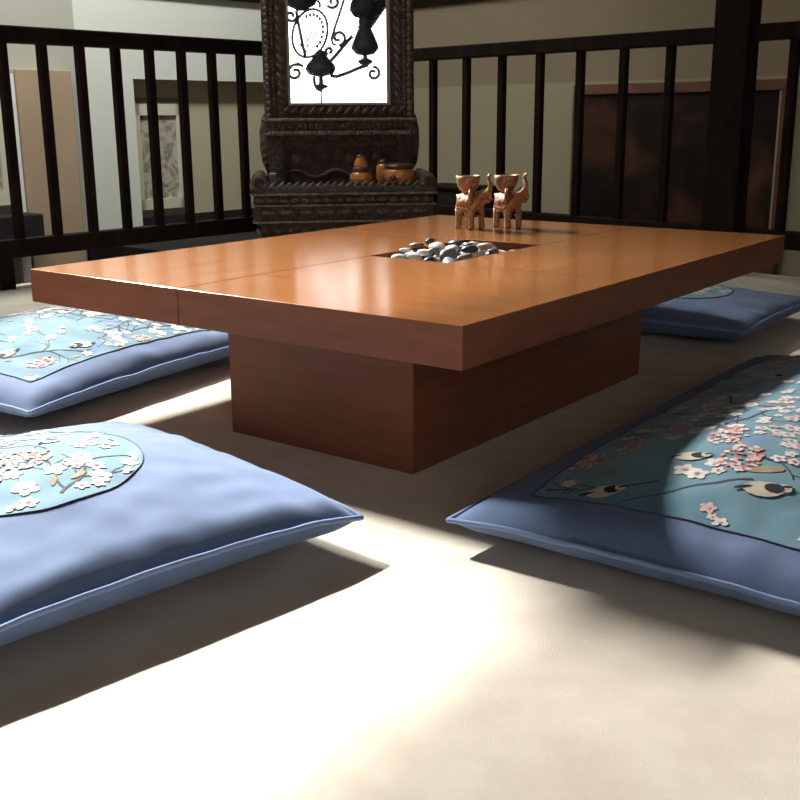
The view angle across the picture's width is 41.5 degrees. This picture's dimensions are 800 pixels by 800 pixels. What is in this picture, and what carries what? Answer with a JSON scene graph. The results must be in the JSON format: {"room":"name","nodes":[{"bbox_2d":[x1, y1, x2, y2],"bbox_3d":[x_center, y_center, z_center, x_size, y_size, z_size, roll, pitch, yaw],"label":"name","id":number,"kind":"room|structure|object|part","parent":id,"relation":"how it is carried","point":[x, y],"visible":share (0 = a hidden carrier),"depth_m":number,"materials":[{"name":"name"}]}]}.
{"room":"living room","nodes":[
{"label":"living room","id":0,"kind":"room"},
{"bbox_2d":[0,0,262,283],"bbox_3d":[-3.400,-0.957,3.463,0.120,4.500,10.678,12,20,39],"label":"wall","id":1,"kind":"structure","parent":0,"point":[223,19],"depth_m":5.53,"materials":[{"name":"white paint"}]},
{"bbox_2d":[0,104,10,205],"bbox_3d":[-2.130,-1.126,4.813,0.030,0.513,0.750,12,20,39],"label":"framed picture","id":2,"kind":"object","parent":1,"relation":"attached to","point":[4,185],"visible":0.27,"depth_m":5.08,"materials":[{"name":"beige"}]},
{"bbox_2d":[0,168,2,190],"bbox_3d":[-2.129,-1.129,4.825,0.013,0.373,0.630,12,20,39],"label":"print","id":3,"kind":"object","parent":2,"relation":"attached to","point":[1,169],"depth_m":5.08},
{"bbox_2d":[0,212,44,239],"bbox_3d":[-2.116,-0.743,4.812,0.180,0.144,1.000,12,20,39],"label":"wall ledge","id":4,"kind":"object","parent":1,"relation":"attached to","point":[33,222],"visible":0.49,"depth_m":5.05,"materials":[{"name":"black"}]},
{"bbox_2d":[10,69,85,283],"bbox_3d":[-1.757,-0.836,5.322,0.045,1.581,0.354,12,20,39],"label":"door","id":5,"kind":"structure","parent":1,"relation":"in","point":[24,82],"depth_m":5.22,"materials":[{"name":"beige wood"}]},
{"bbox_2d":[231,0,259,2],"bbox_3d":[-3.448,-1.559,3.135,0.025,0.160,10.378,12,20,39],"label":"trim","id":6,"kind":"structure","parent":1,"relation":"attached to","point":[251,1],"depth_m":6.02,"materials":[{"name":"brown wood"}]},
{"bbox_2d":[133,79,266,217],"bbox_3d":[-0.720,-1.799,6.531,0.100,4.500,2.960,12,20,39],"label":"wall","id":7,"kind":"structure","parent":0,"point":[197,90],"depth_m":6.13,"materials":[{"name":"beige paint"}]},
{"bbox_2d":[134,98,183,210],"bbox_3d":[-1.324,-1.355,5.824,0.030,0.593,0.334,12,20,39],"label":"framed picture","id":8,"kind":"object","parent":7,"relation":"attached to","point":[168,108],"visible":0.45,"depth_m":5.83,"materials":[{"name":"beige paper"}]},
{"bbox_3d":[-1.326,-1.632,5.750,0.030,0.020,0.334,12,20,39],"label":"moulding","id":9,"kind":"part","parent":8,"relation":"part of","materials":[{"name":"black wood"}]},
{"bbox_2d":[140,115,179,199],"bbox_3d":[-1.331,-1.340,5.834,0.012,0.447,0.244,12,20,39],"label":"print","id":10,"kind":"object","parent":8,"relation":"attached to","point":[169,125],"depth_m":5.85},
{"bbox_2d":[87,231,261,260],"bbox_3d":[-0.439,-0.840,6.074,1.219,0.280,2.401,12,20,39],"label":"trim","id":11,"kind":"structure","parent":7,"relation":"attached to","point":[121,251],"depth_m":5.41,"materials":[{"name":"wood"}]},
{"bbox_2d":[143,208,253,225],"bbox_3d":[-0.677,-1.183,6.648,0.020,0.090,2.380,12,20,39],"label":"baseboard","id":12,"kind":"structure","parent":7,"relation":"attached to","point":[147,221],"depth_m":6.09,"materials":[{"name":"black wood"}]},
{"bbox_3d":[0.252,-1.036,6.751,0.738,0.299,0.754,0,15,0],"label":"trim","id":13,"kind":"structure","parent":7,"relation":"attached to","visible":0},
{"bbox_2d":[437,183,495,208],"bbox_3d":[0.340,-1.251,6.616,0.305,0.183,0.478,-14,20,-42],"label":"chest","id":14,"kind":"object","parent":13,"relation":"on","point":[446,192],"visible":0.21,"depth_m":6.48,"materials":[{"name":"black wood"}]},
{"bbox_3d":[0.339,-1.330,6.595,0.305,0.020,0.478,-14,20,-42],"label":"lid","id":15,"kind":"part","parent":14,"relation":"part of","materials":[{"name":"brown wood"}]},
{"bbox_2d":[0,272,799,799],"bbox_3d":[-0.382,0.377,1.345,7.904,0.220,8.804,0,15,0],"label":"floor","id":16,"kind":"structure","parent":0,"point":[401,651],"depth_m":1.21,"materials":[{"name":"carpet"}]},
{"bbox_2d":[0,306,228,416],"bbox_3d":[-0.825,-0.138,2.546,0.691,0.156,0.811,8,17,28],"label":"floor cushion","id":17,"kind":"object","parent":16,"relation":"on","point":[53,358],"visible":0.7,"depth_m":2.34,"materials":[{"name":"blue fabric"}]},
{"bbox_3d":[-0.826,-0.177,2.534,0.530,0.074,0.645,8,17,28],"label":"printed panel","id":18,"kind":"part","parent":17,"relation":"part of","materials":[{"name":"blue fabric"}]},
{"bbox_2d":[0,25,269,290],"bbox_3d":[-1.026,-0.979,4.220,0.061,0.917,3.100,12,20,39],"label":"railing","id":19,"kind":"object","parent":16,"relation":"on","point":[21,245],"visible":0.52,"depth_m":4.11,"materials":[{"name":"brown wood"}]},
{"bbox_3d":[-1.029,-1.393,4.108,0.060,0.058,3.100,12,20,39],"label":"rail","id":20,"kind":"part","parent":19,"relation":"part of","materials":[{"name":"brown wood"}]},
{"bbox_3d":[-1.024,-0.674,4.301,0.060,0.065,3.100,12,20,39],"label":"rail","id":21,"kind":"part","parent":19,"relation":"part of","materials":[{"name":"brown wood"}]},
{"bbox_2d":[0,421,363,645],"bbox_3d":[-0.509,0.141,1.499,0.651,0.156,0.651,-14,20,-42],"label":"floor cushion","id":22,"kind":"object","parent":16,"relation":"on","point":[95,517],"visible":1,"depth_m":1.37,"materials":[{"name":"blue fabric"}]},
{"bbox_3d":[-0.534,0.088,1.470,0.344,0.037,0.344,-14,20,-42],"label":"printed panel","id":23,"kind":"part","parent":22,"relation":"part of","materials":[{"name":"blue fabric"}]},
{"bbox_2d":[249,0,436,238],"bbox_3d":[-0.251,-1.294,4.415,0.776,1.414,0.355,-2,15,-6],"label":"stand","id":24,"kind":"object","parent":16,"relation":"on","point":[338,75],"visible":0.89,"depth_m":4.44,"materials":[{"name":"brown wood"}]},
{"bbox_2d":[268,173,276,185],"bbox_3d":[-0.529,-0.918,4.401,0.037,0.052,0.036,0,15,0],"label":"shot glass","id":25,"kind":"object","parent":24,"relation":"on","point":[272,176],"visible":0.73,"depth_m":4.39,"materials":[{"name":"grey glass"}]},
{"bbox_3d":[-0.520,-1.024,4.496,0.056,0.209,0.028,-2,15,-6],"label":"post","id":26,"kind":"part","parent":24,"relation":"part of","materials":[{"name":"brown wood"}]},
{"bbox_2d":[288,0,386,102],"bbox_3d":[-0.260,-1.523,4.427,0.408,0.536,0.017,-2,15,-6],"label":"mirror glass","id":27,"kind":"object","parent":24,"relation":"on","point":[337,49],"depth_m":4.44,"materials":[{"name":"white glass"}]},
{"bbox_3d":[-0.260,-1.530,4.421,0.536,0.678,0.047,-2,15,-6],"label":"frame","id":28,"kind":"part","parent":24,"relation":"part of","materials":[{"name":"brown wood"}]},
{"bbox_3d":[-0.258,-1.172,4.525,0.640,0.044,0.121,-2,15,-6],"label":"rail","id":29,"kind":"part","parent":24,"relation":"part of","materials":[{"name":"brown wood"}]},
{"bbox_3d":[-0.258,-1.199,4.517,0.649,0.012,0.122,-2,15,-6],"label":"rail moulding","id":30,"kind":"part","parent":24,"relation":"part of","materials":[{"name":"brown wood"}]},
{"bbox_3d":[-0.253,-1.136,4.490,0.630,0.017,0.056,-2,15,-6],"label":"ledge moulding","id":31,"kind":"part","parent":24,"relation":"part of","materials":[{"name":"brown wood"}]},
{"bbox_3d":[-0.248,-0.841,4.540,0.775,0.121,0.349,-2,15,-6],"label":"moulding","id":32,"kind":"part","parent":24,"relation":"part of","materials":[{"name":"brown wood"}]},
{"bbox_2d":[250,182,436,193],"bbox_3d":[-0.249,-0.912,4.522,0.772,0.024,0.347,-2,15,-6],"label":"shelf","id":33,"kind":"object","parent":24,"relation":"attached to","point":[255,187],"depth_m":4.36,"materials":[{"name":"brown wood"}]},
{"bbox_2d":[349,154,372,184],"bbox_3d":[-0.164,-0.966,4.423,0.098,0.128,0.098,0,15,0],"label":"jar","id":34,"kind":"object","parent":24,"relation":"on","point":[361,173],"visible":0.94,"depth_m":4.39,"materials":[{"name":"orange ceramic"}]},
{"bbox_2d":[376,158,388,182],"bbox_3d":[-0.071,-0.981,4.521,0.064,0.106,0.064,0,15,0],"label":"pot","id":35,"kind":"object","parent":24,"relation":"on","point":[380,168],"visible":0.7,"depth_m":4.50,"materials":[{"name":"orange ceramic"}]},
{"bbox_3d":[-0.071,-1.022,4.510,0.052,0.022,0.052,0,15,0],"label":"lid","id":36,"kind":"part","parent":35,"relation":"part of","materials":[{"name":"ceramic"}]},
{"bbox_2d":[384,162,414,183],"bbox_3d":[-0.002,-0.956,4.455,0.132,0.090,0.136,0,15,0],"label":"pot","id":37,"kind":"object","parent":24,"relation":"on","point":[397,171],"visible":0.88,"depth_m":4.40,"materials":[{"name":"orange ceramic"}]},
{"bbox_3d":[-0.003,-0.987,4.448,0.128,0.026,0.128,0,15,0],"label":"lid","id":38,"kind":"part","parent":37,"relation":"part of","materials":[{"name":"ceramic"}]},
{"bbox_3d":[0.014,-1.042,4.550,0.056,0.209,0.028,-2,15,-6],"label":"post","id":39,"kind":"part","parent":24,"relation":"part of","materials":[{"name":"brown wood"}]},
{"bbox_2d":[30,215,784,473],"bbox_3d":[0.108,-0.200,2.480,1.077,0.300,1.476,11,19,36],"label":"table","id":40,"kind":"object","parent":16,"relation":"on","point":[340,346],"visible":0.98,"depth_m":1.99,"materials":[{"name":"brown wood"}]},
{"bbox_2d":[455,174,492,228],"bbox_3d":[0.202,-0.543,2.882,0.082,0.151,0.143,-11,19,-36],"label":"elephant figurine","id":41,"kind":"object","parent":40,"relation":"on","point":[471,201],"visible":1,"depth_m":2.87,"materials":[{"name":"brown metal"}]},
{"bbox_2d":[456,175,479,193],"bbox_3d":[0.186,-0.589,2.891,0.068,0.050,0.068,-11,19,-36],"label":"bowl","id":42,"kind":"object","parent":41,"relation":"on","point":[467,184],"depth_m":2.87,"materials":[{"name":"brown wood"}]},
{"bbox_2d":[493,173,528,227],"bbox_3d":[0.305,-0.548,2.900,0.082,0.151,0.143,-9,17,-29],"label":"elephant figurine","id":43,"kind":"object","parent":40,"relation":"on","point":[508,200],"visible":1,"depth_m":2.89,"materials":[{"name":"brown metal"}]},
{"bbox_2d":[494,174,517,192],"bbox_3d":[0.292,-0.595,2.911,0.068,0.050,0.068,-9,17,-29],"label":"bowl","id":44,"kind":"object","parent":43,"relation":"on","point":[504,183],"depth_m":2.89,"materials":[{"name":"brown wood"}]},
{"bbox_3d":[0.136,-0.308,2.458,0.400,0.014,0.434,0,15,0],"label":"pebble bed","id":45,"kind":"object","parent":40,"relation":"on","visible":0},
{"bbox_2d":[399,248,410,252],"bbox_3d":[0.012,-0.342,2.416,0.028,0.012,0.014,0,15,3],"label":"pebble","id":46,"kind":"object","parent":45,"relation":"on","point":[404,250],"visible":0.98,"depth_m":2.41,"materials":[{"name":"white stone"}]},
{"bbox_2d":[424,256,436,261],"bbox_3d":[0.066,-0.310,2.351,0.028,0.021,0.038,11,19,36],"label":"pebble","id":47,"kind":"object","parent":45,"relation":"on","point":[430,258],"visible":0.56,"depth_m":2.34,"materials":[{"name":"black stone"}]},
{"bbox_2d":[427,247,439,253],"bbox_3d":[0.075,-0.336,2.375,0.030,0.014,0.016,-5,16,-17],"label":"pebble","id":48,"kind":"object","parent":45,"relation":"on","point":[435,249],"visible":1,"depth_m":2.37,"materials":[{"name":"grey stone"}]},
{"bbox_2d":[439,248,456,260],"bbox_3d":[0.108,-0.323,2.357,0.028,0.030,0.057,9,18,31],"label":"pebble","id":49,"kind":"object","parent":45,"relation":"on","point":[449,252],"visible":0.7,"depth_m":2.34,"materials":[{"name":"grey stone"}]},
{"bbox_2d":[442,257,455,262],"bbox_3d":[0.108,-0.299,2.319,0.031,0.026,0.058,-3,15,-9],"label":"pebble","id":50,"kind":"object","parent":45,"relation":"on","point":[446,259],"visible":0.41,"depth_m":2.31,"materials":[{"name":"grey stone"}]},
{"bbox_2d":[445,245,458,250],"bbox_3d":[0.118,-0.344,2.407,0.030,0.020,0.044,4,16,15],"label":"pebble","id":51,"kind":"object","parent":45,"relation":"on","point":[455,247],"visible":0.5,"depth_m":2.40,"materials":[{"name":"white stone"}]},
{"bbox_2d":[457,253,472,260],"bbox_3d":[0.144,-0.314,2.336,0.044,0.021,0.024,-11,18,-35],"label":"pebble","id":52,"kind":"object","parent":45,"relation":"on","point":[465,256],"visible":0.66,"depth_m":2.33,"materials":[{"name":"grey stone"}]},
{"bbox_2d":[461,245,478,252],"bbox_3d":[0.156,-0.339,2.376,0.042,0.019,0.024,4,16,17],"label":"pebble","id":53,"kind":"object","parent":45,"relation":"on","point":[468,248],"visible":0.88,"depth_m":2.37,"materials":[{"name":"black stone"}]},
{"bbox_2d":[461,249,483,257],"bbox_3d":[0.164,-0.337,2.417,0.040,0.025,0.064,-10,18,-31],"label":"pebble","id":54,"kind":"object","parent":45,"relation":"on","point":[479,253],"visible":0.24,"depth_m":2.40,"materials":[{"name":"white stone"}]},
{"bbox_2d":[477,243,492,249],"bbox_3d":[0.193,-0.349,2.398,0.042,0.016,0.022,11,19,35],"label":"pebble","id":55,"kind":"object","parent":54,"relation":"on","point":[483,246],"visible":0.98,"depth_m":2.39,"materials":[{"name":"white stone"}]},
{"bbox_2d":[487,246,498,254],"bbox_3d":[0.214,-0.343,2.432,0.025,0.020,0.044,3,15,11],"label":"pebble","id":56,"kind":"object","parent":45,"relation":"on","point":[494,250],"visible":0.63,"depth_m":2.42,"materials":[{"name":"grey stone"}]},
{"label":"pebble","id":57,"kind":"object","parent":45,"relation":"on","visible":0},
{"bbox_2d":[428,242,445,254],"bbox_3d":[0.088,-0.351,2.447,0.040,0.030,0.056,-12,19,-37],"label":"pebble","id":58,"kind":"object","parent":57,"relation":"on","point":[440,245],"visible":0.7,"depth_m":2.43,"materials":[{"name":"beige stone"}]},
{"label":"pebble","id":59,"kind":"object","parent":57,"relation":"on","visible":0},
{"bbox_2d":[449,240,463,245],"bbox_3d":[0.131,-0.364,2.454,0.028,0.015,0.033,-12,19,-37],"label":"pebble","id":60,"kind":"object","parent":59,"relation":"on","point":[454,242],"visible":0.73,"depth_m":2.44,"materials":[{"name":"black stone"}]},
{"label":"pebble","id":61,"kind":"object","parent":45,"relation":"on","visible":0},
{"bbox_2d":[417,249,431,255],"bbox_3d":[0.057,-0.334,2.396,0.038,0.016,0.023,2,15,9],"label":"pebble","id":62,"kind":"object","parent":61,"relation":"on","point":[423,252],"visible":0.84,"depth_m":2.39,"materials":[{"name":"white stone"}]},
{"label":"pebble","id":63,"kind":"object","parent":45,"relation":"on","visible":0},
{"label":"pebble","id":64,"kind":"object","parent":63,"relation":"on","visible":0},
{"bbox_2d":[409,242,423,247],"bbox_3d":[0.039,-0.356,2.433,0.039,0.014,0.026,5,16,21],"label":"pebble","id":65,"kind":"object","parent":64,"relation":"on","point":[415,244],"visible":1,"depth_m":2.42,"materials":[{"name":"brown stone"}]},
{"label":"pebble","id":66,"kind":"object","parent":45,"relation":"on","visible":0},
{"bbox_2d":[407,252,421,259],"bbox_3d":[0.033,-0.321,2.373,0.041,0.021,0.020,10,18,33],"label":"pebble","id":67,"kind":"object","parent":66,"relation":"on","point":[411,255],"visible":0.76,"depth_m":2.36,"materials":[{"name":"white stone"}]},
{"label":"pebble","id":68,"kind":"object","parent":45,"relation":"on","visible":0},
{"label":"pebble","id":69,"kind":"object","parent":68,"relation":"on","visible":0},
{"bbox_2d":[425,238,434,243],"bbox_3d":[0.072,-0.375,2.492,0.018,0.014,0.028,11,19,38],"label":"pebble","id":70,"kind":"object","parent":69,"relation":"on","point":[429,240],"visible":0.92,"depth_m":2.48,"materials":[{"name":"black stone"}]},
{"label":"pebble","id":71,"kind":"object","parent":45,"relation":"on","visible":0},
{"bbox_2d":[391,254,407,258],"bbox_3d":[-0.002,-0.318,2.377,0.038,0.020,0.028,1,17,5],"label":"pebble","id":72,"kind":"object","parent":71,"relation":"on","point":[401,256],"visible":0.51,"depth_m":2.37,"materials":[{"name":"white stone"}]},
{"bbox_2d":[414,21,799,250],"bbox_3d":[1.495,-0.887,3.813,0.060,0.917,4.375,-14,20,-42],"label":"railing","id":73,"kind":"object","parent":16,"relation":"on","point":[670,39],"visible":0.7,"depth_m":4.44,"materials":[{"name":"brown wood"}]},
{"bbox_3d":[1.492,-1.302,3.702,0.060,0.058,4.375,-14,20,-42],"label":"rail","id":74,"kind":"part","parent":73,"relation":"part of","materials":[{"name":"brown wood"}]},
{"bbox_3d":[1.497,-0.583,3.894,0.060,0.065,4.375,-14,20,-42],"label":"rail","id":75,"kind":"part","parent":73,"relation":"part of","materials":[{"name":"brown wood"}]},
{"bbox_2d":[446,355,799,616],"bbox_3d":[0.710,0.059,1.803,0.651,0.141,1.283,11,19,36],"label":"floor cushion","id":76,"kind":"object","parent":16,"relation":"on","point":[700,490],"visible":1,"depth_m":1.45,"materials":[{"name":"blue fabric"}]},
{"bbox_3d":[0.711,0.023,1.796,0.470,0.068,1.115,11,19,36],"label":"printed panel","id":77,"kind":"part","parent":76,"relation":"part of","materials":[{"name":"teal fabric"}]},
{"bbox_2d":[641,284,799,339],"bbox_3d":[0.810,-0.284,3.112,0.631,0.125,0.610,11,19,36],"label":"floor cushion","id":78,"kind":"object","parent":16,"relation":"on","point":[717,311],"visible":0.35,"depth_m":2.87,"materials":[{"name":"blue fabric"}]},
{"bbox_3d":[0.810,-0.334,3.099,0.320,0.022,0.320,11,19,36],"label":"printed panel","id":79,"kind":"part","parent":78,"relation":"part of","materials":[{"name":"teal fabric"}]},
{"bbox_2d":[701,0,761,232],"bbox_3d":[1.247,-1.902,3.781,0.090,2.898,0.142,-14,20,-42],"label":"timber post","id":80,"kind":"object","parent":16,"relation":"on","point":[734,54],"visible":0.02,"depth_m":3.97,"materials":[{"name":"brown wood"}]},
{"bbox_2d":[414,0,799,276],"bbox_3d":[3.112,-1.133,3.947,0.124,4.500,9.678,-14,20,-42],"label":"wall","id":81,"kind":"structure","parent":0,"point":[486,21],"depth_m":6.18,"materials":[{"name":"beige paint"}]},
{"bbox_2d":[414,0,483,7],"bbox_3d":[3.160,-1.769,3.614,0.025,0.160,9.378,-14,20,-42],"label":"trim","id":82,"kind":"structure","parent":81,"relation":"attached to","point":[417,3],"depth_m":6.61,"materials":[{"name":"brown wood"}]},
{"bbox_2d":[569,78,786,274],"bbox_3d":[1.436,-1.202,5.636,0.044,0.947,1.287,-14,20,-42],"label":"framed painting","id":83,"kind":"object","parent":81,"relation":"attached to","point":[691,98],"visible":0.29,"depth_m":5.63,"materials":[{"name":"brown"}]}
]}

